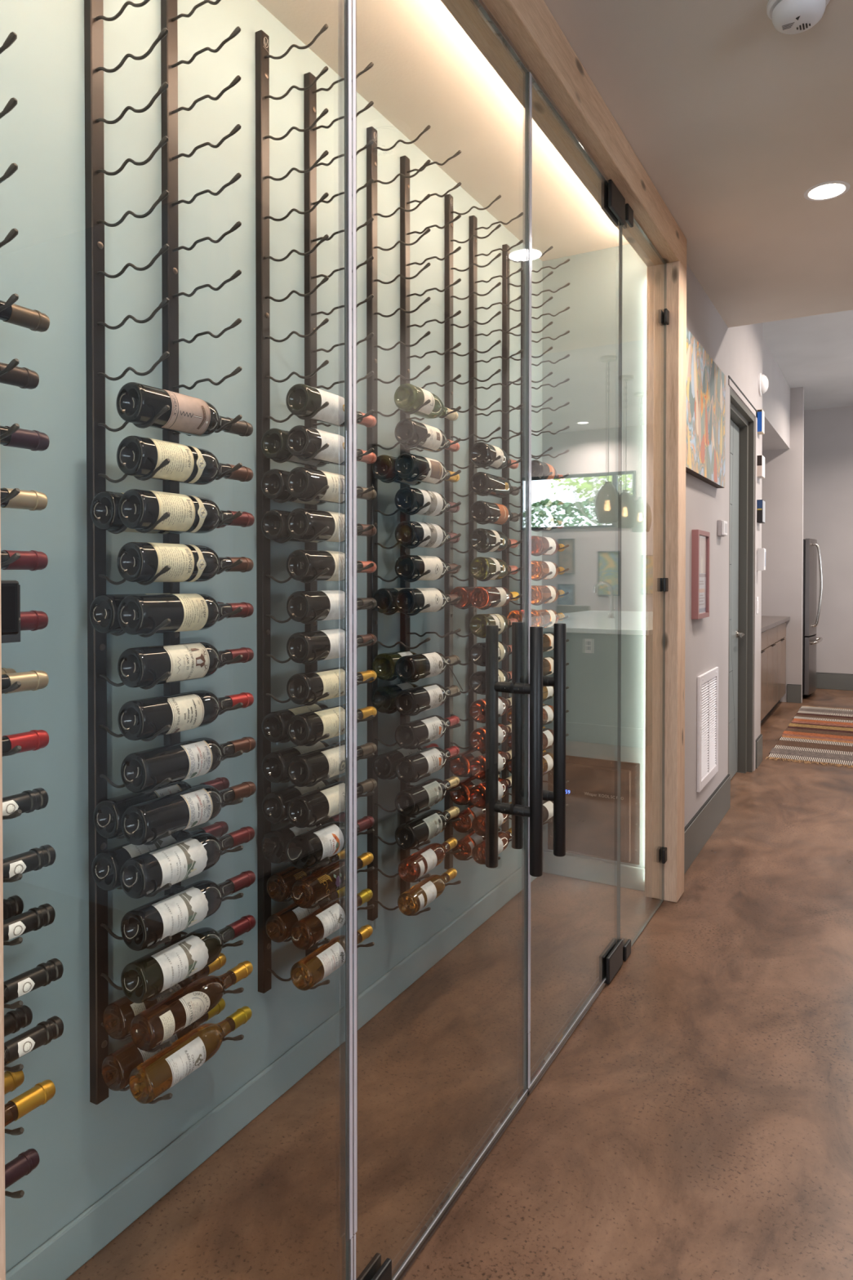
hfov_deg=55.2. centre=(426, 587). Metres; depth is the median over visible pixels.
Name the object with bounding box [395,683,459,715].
wine bottle
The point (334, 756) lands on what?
label
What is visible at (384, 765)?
wine bottle
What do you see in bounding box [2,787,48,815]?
wine bottle
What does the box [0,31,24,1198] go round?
wine rack
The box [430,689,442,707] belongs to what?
label
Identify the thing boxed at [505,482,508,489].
print
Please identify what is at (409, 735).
wine bottle
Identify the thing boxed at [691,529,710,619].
framed poster
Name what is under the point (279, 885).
wine bottle
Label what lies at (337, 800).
print
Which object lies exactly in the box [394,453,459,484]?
wine bottle
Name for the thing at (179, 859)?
label
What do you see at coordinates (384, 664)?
wine bottle
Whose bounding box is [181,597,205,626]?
print
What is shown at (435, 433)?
print
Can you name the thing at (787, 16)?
smoke detector
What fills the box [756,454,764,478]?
block
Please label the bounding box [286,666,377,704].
wine bottle
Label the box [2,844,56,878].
wine bottle
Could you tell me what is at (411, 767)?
wine bottle
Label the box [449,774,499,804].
wine bottle
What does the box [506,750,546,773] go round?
wine bottle
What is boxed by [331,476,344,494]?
print
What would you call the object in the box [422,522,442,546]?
label
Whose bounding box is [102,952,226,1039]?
wine bottle
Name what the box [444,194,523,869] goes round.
wine rack
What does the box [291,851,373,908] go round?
wine bottle
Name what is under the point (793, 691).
baseboard
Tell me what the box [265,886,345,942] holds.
wine bottle
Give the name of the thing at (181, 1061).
label
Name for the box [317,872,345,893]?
print
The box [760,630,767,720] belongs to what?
base cabinet
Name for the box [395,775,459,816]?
wine bottle
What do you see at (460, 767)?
wine bottle
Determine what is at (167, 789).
label
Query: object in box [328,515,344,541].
label
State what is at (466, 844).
wine bottle
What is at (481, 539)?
wine bottle
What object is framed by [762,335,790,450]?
wall
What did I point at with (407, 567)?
wine bottle
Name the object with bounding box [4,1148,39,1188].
wine bottle
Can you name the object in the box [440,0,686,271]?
wooden beam
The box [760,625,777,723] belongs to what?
base cabinet
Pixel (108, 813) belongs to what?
wine bottle
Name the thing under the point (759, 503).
print
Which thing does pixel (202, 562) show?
print
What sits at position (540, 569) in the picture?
wine bottle
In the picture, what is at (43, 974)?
wine bottle
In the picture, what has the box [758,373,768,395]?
wall sconce
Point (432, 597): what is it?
label
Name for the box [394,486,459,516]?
wine bottle
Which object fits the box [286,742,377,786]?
wine bottle
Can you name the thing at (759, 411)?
print
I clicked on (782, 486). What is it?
wall
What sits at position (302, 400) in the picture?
wine bottle
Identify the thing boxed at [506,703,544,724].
wine bottle
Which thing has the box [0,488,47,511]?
wine bottle
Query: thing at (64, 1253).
baseboard
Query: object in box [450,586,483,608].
wine bottle
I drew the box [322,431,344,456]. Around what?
print
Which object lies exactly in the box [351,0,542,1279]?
door
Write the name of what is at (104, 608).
wine bottle
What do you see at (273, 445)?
wine bottle
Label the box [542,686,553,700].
wine bottle
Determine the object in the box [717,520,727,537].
thermostat
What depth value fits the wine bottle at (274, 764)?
1.98 m
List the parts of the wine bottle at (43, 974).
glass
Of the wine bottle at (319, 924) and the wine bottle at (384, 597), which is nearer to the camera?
the wine bottle at (319, 924)
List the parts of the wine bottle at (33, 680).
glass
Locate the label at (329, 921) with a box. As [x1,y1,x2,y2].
[317,909,344,938]
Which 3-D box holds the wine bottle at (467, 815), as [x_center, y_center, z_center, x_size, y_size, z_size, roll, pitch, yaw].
[0.189,0.816,2.962,0.068,0.068,0.296,0,1,29]
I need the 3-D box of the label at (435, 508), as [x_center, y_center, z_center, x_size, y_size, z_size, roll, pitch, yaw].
[0.011,-0.252,2.429,0.031,0.075,0.097,5,3,29]
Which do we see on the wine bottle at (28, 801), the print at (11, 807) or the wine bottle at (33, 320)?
the print at (11, 807)
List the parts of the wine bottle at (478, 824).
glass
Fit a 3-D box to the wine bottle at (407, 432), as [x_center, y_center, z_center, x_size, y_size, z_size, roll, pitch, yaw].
[0.017,-0.450,2.484,0.076,0.074,0.324,0,1,30]
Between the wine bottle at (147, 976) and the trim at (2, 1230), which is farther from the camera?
the wine bottle at (147, 976)
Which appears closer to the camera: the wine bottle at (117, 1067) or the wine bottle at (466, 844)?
the wine bottle at (117, 1067)
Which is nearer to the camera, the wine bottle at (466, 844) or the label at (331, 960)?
the label at (331, 960)
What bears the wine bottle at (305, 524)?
on the wine rack at (263, 336)
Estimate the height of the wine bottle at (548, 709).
0.080 m
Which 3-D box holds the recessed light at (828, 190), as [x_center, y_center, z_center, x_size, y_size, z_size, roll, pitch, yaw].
[1.466,-1.450,2.989,0.154,0.004,0.154,0,1,29]
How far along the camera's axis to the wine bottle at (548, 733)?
3.26 m
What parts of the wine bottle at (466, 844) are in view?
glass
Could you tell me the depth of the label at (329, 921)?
2.00 m
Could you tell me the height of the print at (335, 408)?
0.062 m
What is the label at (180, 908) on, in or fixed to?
attached to the wine bottle at (144, 926)
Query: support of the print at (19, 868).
on the wine bottle at (35, 859)
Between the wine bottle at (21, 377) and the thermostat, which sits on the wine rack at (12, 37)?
the wine bottle at (21, 377)
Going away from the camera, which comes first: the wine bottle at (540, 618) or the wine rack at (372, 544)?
the wine rack at (372, 544)
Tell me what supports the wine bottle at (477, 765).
on the wine rack at (473, 324)
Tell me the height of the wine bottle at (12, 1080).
0.075 m
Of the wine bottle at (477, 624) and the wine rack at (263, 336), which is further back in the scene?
the wine bottle at (477, 624)
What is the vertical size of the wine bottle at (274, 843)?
0.080 m
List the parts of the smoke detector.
plate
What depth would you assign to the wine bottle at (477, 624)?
2.80 m
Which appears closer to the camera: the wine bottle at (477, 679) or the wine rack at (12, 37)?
the wine rack at (12, 37)
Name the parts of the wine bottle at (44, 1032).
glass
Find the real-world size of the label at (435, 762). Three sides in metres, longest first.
0.080 x 0.053 x 0.011 m
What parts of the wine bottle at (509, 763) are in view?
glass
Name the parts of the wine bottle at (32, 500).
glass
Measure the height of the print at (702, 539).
0.373 m
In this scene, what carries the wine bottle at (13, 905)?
on the wine rack at (12, 37)
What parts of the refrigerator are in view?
freezer drawer, door, drawer handle, door handle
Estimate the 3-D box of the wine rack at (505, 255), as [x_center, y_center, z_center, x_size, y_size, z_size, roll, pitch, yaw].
[0.451,-0.195,3.335,0.212,2.362,0.221,0,1,29]
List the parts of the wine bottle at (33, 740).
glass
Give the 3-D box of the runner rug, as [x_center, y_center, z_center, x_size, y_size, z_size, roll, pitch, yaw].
[3.529,1.235,6.993,0.837,0.012,2.872,0,1,29]
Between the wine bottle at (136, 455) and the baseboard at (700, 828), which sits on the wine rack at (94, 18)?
the wine bottle at (136, 455)
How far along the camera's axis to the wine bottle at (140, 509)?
1.55 m
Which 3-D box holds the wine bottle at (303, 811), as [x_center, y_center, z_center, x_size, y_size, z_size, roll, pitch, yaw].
[-0.225,0.532,2.071,0.075,0.074,0.323,2,2,29]
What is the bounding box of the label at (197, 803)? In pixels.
[181,788,212,830]
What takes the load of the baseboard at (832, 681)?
attached to the wall at (828, 477)
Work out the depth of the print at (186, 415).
1.58 m
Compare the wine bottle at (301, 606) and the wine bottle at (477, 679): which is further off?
the wine bottle at (477, 679)
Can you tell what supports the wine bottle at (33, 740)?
on the wine rack at (12, 37)
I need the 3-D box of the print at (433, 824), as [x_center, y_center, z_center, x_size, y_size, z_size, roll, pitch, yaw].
[0.019,0.725,2.450,0.025,0.070,0.076,7,4,29]
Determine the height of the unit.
0.432 m
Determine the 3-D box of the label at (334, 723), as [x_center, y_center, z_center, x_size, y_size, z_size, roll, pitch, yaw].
[-0.228,0.336,2.005,0.019,0.065,0.079,-3,-1,29]
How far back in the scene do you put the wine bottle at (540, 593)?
3.23 m
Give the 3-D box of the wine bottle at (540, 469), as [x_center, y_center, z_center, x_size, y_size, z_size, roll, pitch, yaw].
[0.497,-0.463,3.331,0.080,0.080,0.312,0,1,30]
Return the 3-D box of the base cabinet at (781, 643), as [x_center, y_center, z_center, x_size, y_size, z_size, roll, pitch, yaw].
[3.356,0.786,8.492,0.668,0.872,0.767,0,1,29]
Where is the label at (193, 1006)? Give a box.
[180,992,208,1026]
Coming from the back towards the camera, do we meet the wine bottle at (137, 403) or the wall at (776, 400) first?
the wall at (776, 400)
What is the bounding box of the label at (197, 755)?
[181,740,212,777]
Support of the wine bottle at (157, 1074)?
on the wine rack at (94, 18)
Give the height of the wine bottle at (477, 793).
0.078 m
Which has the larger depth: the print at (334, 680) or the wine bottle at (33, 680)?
the print at (334, 680)
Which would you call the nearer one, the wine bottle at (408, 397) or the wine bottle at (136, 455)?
the wine bottle at (136, 455)
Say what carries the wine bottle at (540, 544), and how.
on the wine rack at (505, 255)
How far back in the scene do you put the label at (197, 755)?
1.61 m
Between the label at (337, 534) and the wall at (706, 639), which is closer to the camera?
the label at (337, 534)
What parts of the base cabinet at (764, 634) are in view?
door, drawer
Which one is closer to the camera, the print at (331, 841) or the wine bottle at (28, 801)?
the wine bottle at (28, 801)
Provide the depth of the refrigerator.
8.92 m
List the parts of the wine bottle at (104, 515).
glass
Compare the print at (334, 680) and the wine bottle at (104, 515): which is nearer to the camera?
the wine bottle at (104, 515)
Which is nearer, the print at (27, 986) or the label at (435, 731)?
the print at (27, 986)
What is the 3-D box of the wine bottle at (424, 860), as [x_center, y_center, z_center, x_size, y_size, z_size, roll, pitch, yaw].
[0.016,0.821,2.499,0.068,0.067,0.296,2,2,29]
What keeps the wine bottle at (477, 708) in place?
on the wine rack at (473, 324)
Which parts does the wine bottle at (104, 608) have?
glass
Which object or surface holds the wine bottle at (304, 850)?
on the wine rack at (263, 336)
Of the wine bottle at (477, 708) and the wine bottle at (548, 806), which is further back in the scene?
the wine bottle at (548, 806)
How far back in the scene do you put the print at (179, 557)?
1.55 m
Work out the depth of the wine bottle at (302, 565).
1.95 m
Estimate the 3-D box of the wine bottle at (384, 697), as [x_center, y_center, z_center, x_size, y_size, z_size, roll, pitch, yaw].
[-0.052,0.329,2.526,0.080,0.080,0.312,0,1,31]
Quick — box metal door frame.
[0,0,353,1279]
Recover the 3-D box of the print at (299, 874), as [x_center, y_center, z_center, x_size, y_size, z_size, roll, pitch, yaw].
[-0.297,0.731,2.044,0.012,0.051,0.101,0,1,31]
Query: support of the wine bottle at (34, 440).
on the wine rack at (12, 37)
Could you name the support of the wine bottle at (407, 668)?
on the wine rack at (372, 544)
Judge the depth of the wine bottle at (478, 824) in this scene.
2.81 m
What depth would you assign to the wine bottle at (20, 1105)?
1.32 m
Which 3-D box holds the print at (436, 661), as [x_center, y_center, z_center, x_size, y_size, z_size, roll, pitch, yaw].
[0.028,0.233,2.446,0.011,0.053,0.069,-2,-1,30]
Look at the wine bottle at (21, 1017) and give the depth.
1.38 m
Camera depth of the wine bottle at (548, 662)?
3.27 m
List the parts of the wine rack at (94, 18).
rail, rail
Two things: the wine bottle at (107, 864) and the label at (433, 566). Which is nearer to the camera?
the wine bottle at (107, 864)
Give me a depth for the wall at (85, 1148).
1.83 m
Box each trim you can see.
[0,501,5,1279]
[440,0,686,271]
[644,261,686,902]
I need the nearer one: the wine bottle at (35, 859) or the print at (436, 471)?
the wine bottle at (35, 859)
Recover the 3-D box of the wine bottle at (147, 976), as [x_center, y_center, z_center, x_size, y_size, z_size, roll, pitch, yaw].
[-0.463,0.733,1.650,0.076,0.075,0.324,0,1,30]
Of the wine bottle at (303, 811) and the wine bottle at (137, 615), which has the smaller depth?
the wine bottle at (137, 615)
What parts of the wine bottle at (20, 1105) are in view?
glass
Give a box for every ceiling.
[256,0,852,327]
[762,310,852,410]
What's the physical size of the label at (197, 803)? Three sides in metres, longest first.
0.069 x 0.060 x 0.023 m
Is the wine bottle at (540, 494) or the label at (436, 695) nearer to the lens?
the label at (436, 695)
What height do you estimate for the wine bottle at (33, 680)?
0.074 m
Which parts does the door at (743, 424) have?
panel, panel, panel, panel, panel, panel, panel, panel, lever handle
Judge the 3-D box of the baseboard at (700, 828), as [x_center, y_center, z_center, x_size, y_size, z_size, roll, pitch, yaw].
[1.398,1.182,4.094,0.014,0.193,1.424,0,1,29]
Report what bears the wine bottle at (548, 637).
on the wine rack at (505, 255)
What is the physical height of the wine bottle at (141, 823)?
0.074 m
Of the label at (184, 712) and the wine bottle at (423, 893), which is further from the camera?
the wine bottle at (423, 893)
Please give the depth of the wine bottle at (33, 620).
1.32 m
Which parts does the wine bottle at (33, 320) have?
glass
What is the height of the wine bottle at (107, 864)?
0.077 m
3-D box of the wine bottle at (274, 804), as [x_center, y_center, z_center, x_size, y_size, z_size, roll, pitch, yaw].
[-0.291,0.531,2.108,0.076,0.074,0.324,0,1,30]
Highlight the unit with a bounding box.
[547,755,639,864]
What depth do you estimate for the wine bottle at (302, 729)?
1.96 m
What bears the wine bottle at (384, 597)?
on the wine rack at (372, 544)
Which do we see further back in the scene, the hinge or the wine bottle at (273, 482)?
the wine bottle at (273, 482)
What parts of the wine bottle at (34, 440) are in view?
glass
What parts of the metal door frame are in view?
plate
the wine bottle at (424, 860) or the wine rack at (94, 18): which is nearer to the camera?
the wine rack at (94, 18)
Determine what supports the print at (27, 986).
on the wine bottle at (43, 974)
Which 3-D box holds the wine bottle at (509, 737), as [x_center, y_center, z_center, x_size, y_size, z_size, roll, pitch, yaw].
[0.430,0.611,3.382,0.080,0.080,0.312,0,1,30]
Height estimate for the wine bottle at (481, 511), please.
0.075 m
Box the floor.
[66,688,852,1279]
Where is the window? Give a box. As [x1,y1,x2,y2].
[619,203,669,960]
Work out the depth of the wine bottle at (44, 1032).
1.32 m
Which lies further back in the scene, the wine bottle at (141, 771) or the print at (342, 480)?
the print at (342, 480)
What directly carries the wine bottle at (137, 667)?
on the wine rack at (94, 18)
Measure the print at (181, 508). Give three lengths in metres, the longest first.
0.086 x 0.074 x 0.030 m
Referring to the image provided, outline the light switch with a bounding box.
[756,596,758,613]
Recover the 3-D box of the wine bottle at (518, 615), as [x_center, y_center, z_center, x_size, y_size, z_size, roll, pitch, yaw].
[0.432,0.124,3.382,0.075,0.074,0.323,1,1,29]
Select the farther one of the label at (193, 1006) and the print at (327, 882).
the print at (327, 882)
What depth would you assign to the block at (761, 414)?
5.65 m
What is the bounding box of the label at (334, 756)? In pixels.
[322,744,345,776]
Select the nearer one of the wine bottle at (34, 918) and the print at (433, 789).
the wine bottle at (34, 918)
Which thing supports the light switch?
attached to the wall at (758, 335)
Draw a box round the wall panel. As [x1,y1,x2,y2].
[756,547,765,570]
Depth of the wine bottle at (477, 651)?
2.79 m
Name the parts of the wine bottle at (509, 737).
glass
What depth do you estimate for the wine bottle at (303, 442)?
1.95 m
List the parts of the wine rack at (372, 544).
rail, rail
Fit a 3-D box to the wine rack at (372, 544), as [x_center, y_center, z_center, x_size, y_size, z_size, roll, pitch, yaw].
[-0.032,-0.184,2.483,0.212,2.362,0.221,0,1,29]
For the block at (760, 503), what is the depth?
5.67 m
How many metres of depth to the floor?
2.06 m
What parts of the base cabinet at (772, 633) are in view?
door, drawer, door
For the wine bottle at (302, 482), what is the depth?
1.95 m
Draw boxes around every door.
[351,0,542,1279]
[511,71,625,1096]
[728,375,757,779]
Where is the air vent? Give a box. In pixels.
[696,666,718,792]
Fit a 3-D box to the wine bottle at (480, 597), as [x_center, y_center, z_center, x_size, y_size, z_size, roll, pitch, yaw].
[0.258,0.033,2.917,0.075,0.075,0.323,0,1,29]
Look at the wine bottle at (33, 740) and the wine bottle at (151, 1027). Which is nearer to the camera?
the wine bottle at (33, 740)
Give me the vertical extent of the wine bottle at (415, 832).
0.074 m
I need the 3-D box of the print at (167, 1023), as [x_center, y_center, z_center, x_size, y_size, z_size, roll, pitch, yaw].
[-0.490,0.833,1.546,0.008,0.044,0.020,-3,0,29]
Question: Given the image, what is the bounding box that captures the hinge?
[1,584,20,643]
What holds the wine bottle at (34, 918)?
on the wine rack at (12, 37)
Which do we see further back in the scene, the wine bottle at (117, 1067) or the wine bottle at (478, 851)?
the wine bottle at (478, 851)
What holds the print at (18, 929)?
on the wine bottle at (34, 918)
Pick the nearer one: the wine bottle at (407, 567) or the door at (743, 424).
the wine bottle at (407, 567)
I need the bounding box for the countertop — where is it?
[760,616,790,632]
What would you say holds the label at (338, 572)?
attached to the wine bottle at (302, 565)
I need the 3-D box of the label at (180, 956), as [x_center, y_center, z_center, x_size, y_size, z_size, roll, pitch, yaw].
[-0.476,0.733,1.580,0.028,0.073,0.067,-2,-1,30]
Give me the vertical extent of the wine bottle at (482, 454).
0.080 m
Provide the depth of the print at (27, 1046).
1.31 m
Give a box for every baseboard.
[5,850,543,1279]
[543,850,644,891]
[684,773,730,874]
[755,733,762,768]
[786,684,801,702]
[816,671,852,690]
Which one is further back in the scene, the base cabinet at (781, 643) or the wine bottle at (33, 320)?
the base cabinet at (781, 643)
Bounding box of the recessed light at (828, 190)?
[804,181,850,200]
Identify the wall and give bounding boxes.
[0,0,542,1272]
[542,244,647,868]
[684,263,755,827]
[753,323,762,739]
[761,386,804,702]
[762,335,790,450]
[803,405,852,674]
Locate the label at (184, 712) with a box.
[165,694,203,734]
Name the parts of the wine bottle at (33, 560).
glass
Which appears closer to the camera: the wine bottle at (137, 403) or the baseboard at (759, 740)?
the wine bottle at (137, 403)
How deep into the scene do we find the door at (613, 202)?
2.17 m
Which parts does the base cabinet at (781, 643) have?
door, drawer, door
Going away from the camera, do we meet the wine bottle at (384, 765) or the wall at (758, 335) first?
the wine bottle at (384, 765)
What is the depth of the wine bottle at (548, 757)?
3.27 m
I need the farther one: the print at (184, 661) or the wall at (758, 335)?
the wall at (758, 335)
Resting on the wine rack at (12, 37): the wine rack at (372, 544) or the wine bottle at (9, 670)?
the wine bottle at (9, 670)
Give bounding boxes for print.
[5,803,15,813]
[13,864,23,874]
[13,924,22,935]
[22,982,31,992]
[22,1040,31,1052]
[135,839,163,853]
[151,490,195,531]
[151,542,193,579]
[153,440,193,481]
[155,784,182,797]
[162,389,209,435]
[162,1017,173,1039]
[163,643,208,682]
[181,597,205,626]
[198,458,204,468]
[198,559,205,569]
[200,507,206,517]
[294,870,316,879]
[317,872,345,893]
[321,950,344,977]
[322,392,344,417]
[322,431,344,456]
[323,833,339,856]
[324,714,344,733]
[325,671,343,697]
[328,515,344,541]
[329,792,345,813]
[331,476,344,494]
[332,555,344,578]
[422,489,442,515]
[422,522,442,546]
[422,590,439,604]
[423,814,442,839]
[424,781,442,806]
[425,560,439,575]
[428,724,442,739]
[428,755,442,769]
[429,428,439,440]
[429,459,442,479]
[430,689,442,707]
[431,656,442,673]
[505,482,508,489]
[698,535,706,613]
[756,459,762,475]
[756,500,762,510]
[757,409,762,431]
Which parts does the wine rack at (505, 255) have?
rail, rail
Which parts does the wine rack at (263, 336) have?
rail, rail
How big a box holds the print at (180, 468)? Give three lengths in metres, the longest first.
0.086 x 0.074 x 0.030 m
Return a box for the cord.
[448,664,462,690]
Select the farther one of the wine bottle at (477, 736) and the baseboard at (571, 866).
the baseboard at (571, 866)
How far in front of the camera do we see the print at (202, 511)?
1.61 m
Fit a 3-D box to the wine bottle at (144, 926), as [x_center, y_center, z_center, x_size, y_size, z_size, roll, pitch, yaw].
[-0.464,0.635,1.649,0.077,0.078,0.324,2,1,29]
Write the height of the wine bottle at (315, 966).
0.068 m
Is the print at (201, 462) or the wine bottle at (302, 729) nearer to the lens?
the print at (201, 462)
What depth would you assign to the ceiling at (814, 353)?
7.34 m
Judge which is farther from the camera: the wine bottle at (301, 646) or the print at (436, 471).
the print at (436, 471)
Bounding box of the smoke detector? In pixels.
[766,0,830,34]
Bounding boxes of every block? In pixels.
[756,408,764,435]
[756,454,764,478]
[756,499,764,523]
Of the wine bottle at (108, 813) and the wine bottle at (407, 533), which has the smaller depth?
the wine bottle at (108, 813)
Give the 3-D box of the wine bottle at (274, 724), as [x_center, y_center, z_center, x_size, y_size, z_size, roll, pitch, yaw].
[-0.291,0.336,2.106,0.076,0.075,0.324,0,1,30]
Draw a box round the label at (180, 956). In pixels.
[164,940,197,985]
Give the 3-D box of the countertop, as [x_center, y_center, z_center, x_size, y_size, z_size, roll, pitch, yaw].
[2.794,0.342,7.487,0.695,0.038,3.103,0,1,29]
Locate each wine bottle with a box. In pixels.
[0,300,49,332]
[0,362,39,389]
[0,425,49,451]
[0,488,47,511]
[0,550,48,570]
[1,667,16,675]
[1,670,48,693]
[1,729,48,753]
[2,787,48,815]
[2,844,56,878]
[3,895,23,919]
[3,902,55,941]
[3,958,63,1004]
[4,1004,32,1036]
[4,1015,63,1066]
[4,1070,24,1094]
[4,1079,55,1126]
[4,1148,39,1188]
[20,610,48,631]
[89,593,224,633]
[90,491,226,534]
[92,821,228,890]
[93,777,229,839]
[101,998,225,1090]
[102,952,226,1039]
[115,382,253,436]
[116,435,253,484]
[116,542,253,582]
[117,593,253,635]
[117,641,253,688]
[117,689,253,740]
[118,488,254,533]
[119,826,254,898]
[120,736,256,792]
[120,781,256,844]
[120,870,255,951]
[120,915,255,1003]
[128,1005,252,1103]
[129,960,253,1050]
[261,428,352,467]
[261,468,326,505]
[261,509,323,542]
[261,811,345,863]
[262,702,353,742]
[262,739,353,782]
[262,775,353,822]
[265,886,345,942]
[266,848,345,902]
[285,383,376,427]
[285,425,376,465]
[286,466,376,503]
[286,508,376,542]
[286,549,376,581]
[286,590,377,622]
[286,628,377,663]
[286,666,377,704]
[286,705,377,746]
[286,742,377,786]
[286,777,377,827]
[286,815,374,869]
[290,888,373,949]
[290,924,373,990]
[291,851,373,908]
[372,454,421,485]
[372,650,417,679]
[372,682,419,713]
[372,743,438,779]
[373,587,415,613]
[394,383,458,420]
[394,418,459,453]
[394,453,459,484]
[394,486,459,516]
[394,520,459,548]
[394,554,459,580]
[395,587,459,613]
[395,651,459,681]
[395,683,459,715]
[395,715,459,749]
[395,746,459,782]
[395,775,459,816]
[395,805,459,849]
[397,837,457,882]
[397,867,457,915]
[449,748,498,777]
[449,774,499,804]
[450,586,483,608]
[452,804,485,832]
[452,826,498,860]
[469,441,518,470]
[469,528,518,552]
[469,556,518,580]
[469,613,518,636]
[469,640,511,665]
[469,668,511,693]
[469,695,511,722]
[469,723,511,751]
[469,749,511,779]
[469,775,511,808]
[470,471,519,497]
[470,500,519,524]
[470,586,519,608]
[471,801,511,835]
[471,827,511,864]
[506,608,535,622]
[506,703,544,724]
[506,726,546,749]
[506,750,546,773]
[529,459,564,483]
[529,484,564,507]
[529,510,564,531]
[531,535,564,555]
[531,560,564,579]
[531,585,564,604]
[531,608,564,627]
[542,632,553,651]
[542,656,553,675]
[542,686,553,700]
[542,704,553,724]
[542,728,553,749]
[542,751,553,773]
[542,800,553,822]
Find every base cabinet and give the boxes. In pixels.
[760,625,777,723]
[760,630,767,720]
[770,622,786,711]
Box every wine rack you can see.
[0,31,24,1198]
[84,0,244,1104]
[255,23,374,993]
[366,124,461,920]
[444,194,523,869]
[501,244,569,831]
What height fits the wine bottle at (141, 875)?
0.075 m
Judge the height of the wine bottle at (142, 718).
0.074 m
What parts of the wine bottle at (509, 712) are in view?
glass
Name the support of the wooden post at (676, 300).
attached to the wall at (591, 295)
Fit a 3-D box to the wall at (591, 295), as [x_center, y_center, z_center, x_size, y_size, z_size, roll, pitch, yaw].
[0.752,-0.087,3.595,0.482,2.745,0.090,0,1,29]
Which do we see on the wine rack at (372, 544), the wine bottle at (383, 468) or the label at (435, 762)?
the wine bottle at (383, 468)
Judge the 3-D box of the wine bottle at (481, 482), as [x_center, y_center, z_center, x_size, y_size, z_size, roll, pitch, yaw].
[0.258,-0.358,2.912,0.075,0.074,0.323,0,0,30]
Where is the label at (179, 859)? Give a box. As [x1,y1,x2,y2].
[162,842,196,882]
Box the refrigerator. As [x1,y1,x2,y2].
[802,538,822,695]
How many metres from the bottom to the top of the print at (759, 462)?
0.142 m
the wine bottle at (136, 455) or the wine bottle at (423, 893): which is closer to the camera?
the wine bottle at (136, 455)
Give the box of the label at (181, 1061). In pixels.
[166,1046,204,1086]
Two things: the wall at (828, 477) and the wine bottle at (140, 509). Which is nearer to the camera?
the wine bottle at (140, 509)
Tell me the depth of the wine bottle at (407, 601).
2.38 m
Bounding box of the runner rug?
[765,705,852,768]
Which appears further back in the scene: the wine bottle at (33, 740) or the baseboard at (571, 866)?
the baseboard at (571, 866)
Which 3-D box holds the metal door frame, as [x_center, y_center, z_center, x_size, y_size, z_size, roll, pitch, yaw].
[-0.295,0.012,1.100,0.035,2.603,0.657,0,1,29]
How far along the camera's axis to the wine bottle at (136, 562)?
1.55 m
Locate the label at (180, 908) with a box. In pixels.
[164,892,196,933]
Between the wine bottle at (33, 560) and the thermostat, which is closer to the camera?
the wine bottle at (33, 560)
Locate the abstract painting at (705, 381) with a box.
[685,328,725,488]
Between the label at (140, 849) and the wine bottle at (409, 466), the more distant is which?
the wine bottle at (409, 466)
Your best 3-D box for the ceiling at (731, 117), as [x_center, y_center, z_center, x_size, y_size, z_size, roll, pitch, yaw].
[2.069,-1.753,-0.224,7.000,0.685,8.087,0,1,29]
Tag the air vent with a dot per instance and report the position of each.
(708, 682)
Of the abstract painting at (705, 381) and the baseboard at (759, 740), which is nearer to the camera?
the abstract painting at (705, 381)
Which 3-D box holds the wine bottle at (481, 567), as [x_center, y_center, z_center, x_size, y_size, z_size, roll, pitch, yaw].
[0.256,-0.067,2.909,0.080,0.079,0.312,0,1,30]
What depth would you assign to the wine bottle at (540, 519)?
3.22 m
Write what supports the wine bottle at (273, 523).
on the wine rack at (263, 336)
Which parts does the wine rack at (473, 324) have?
rail, rail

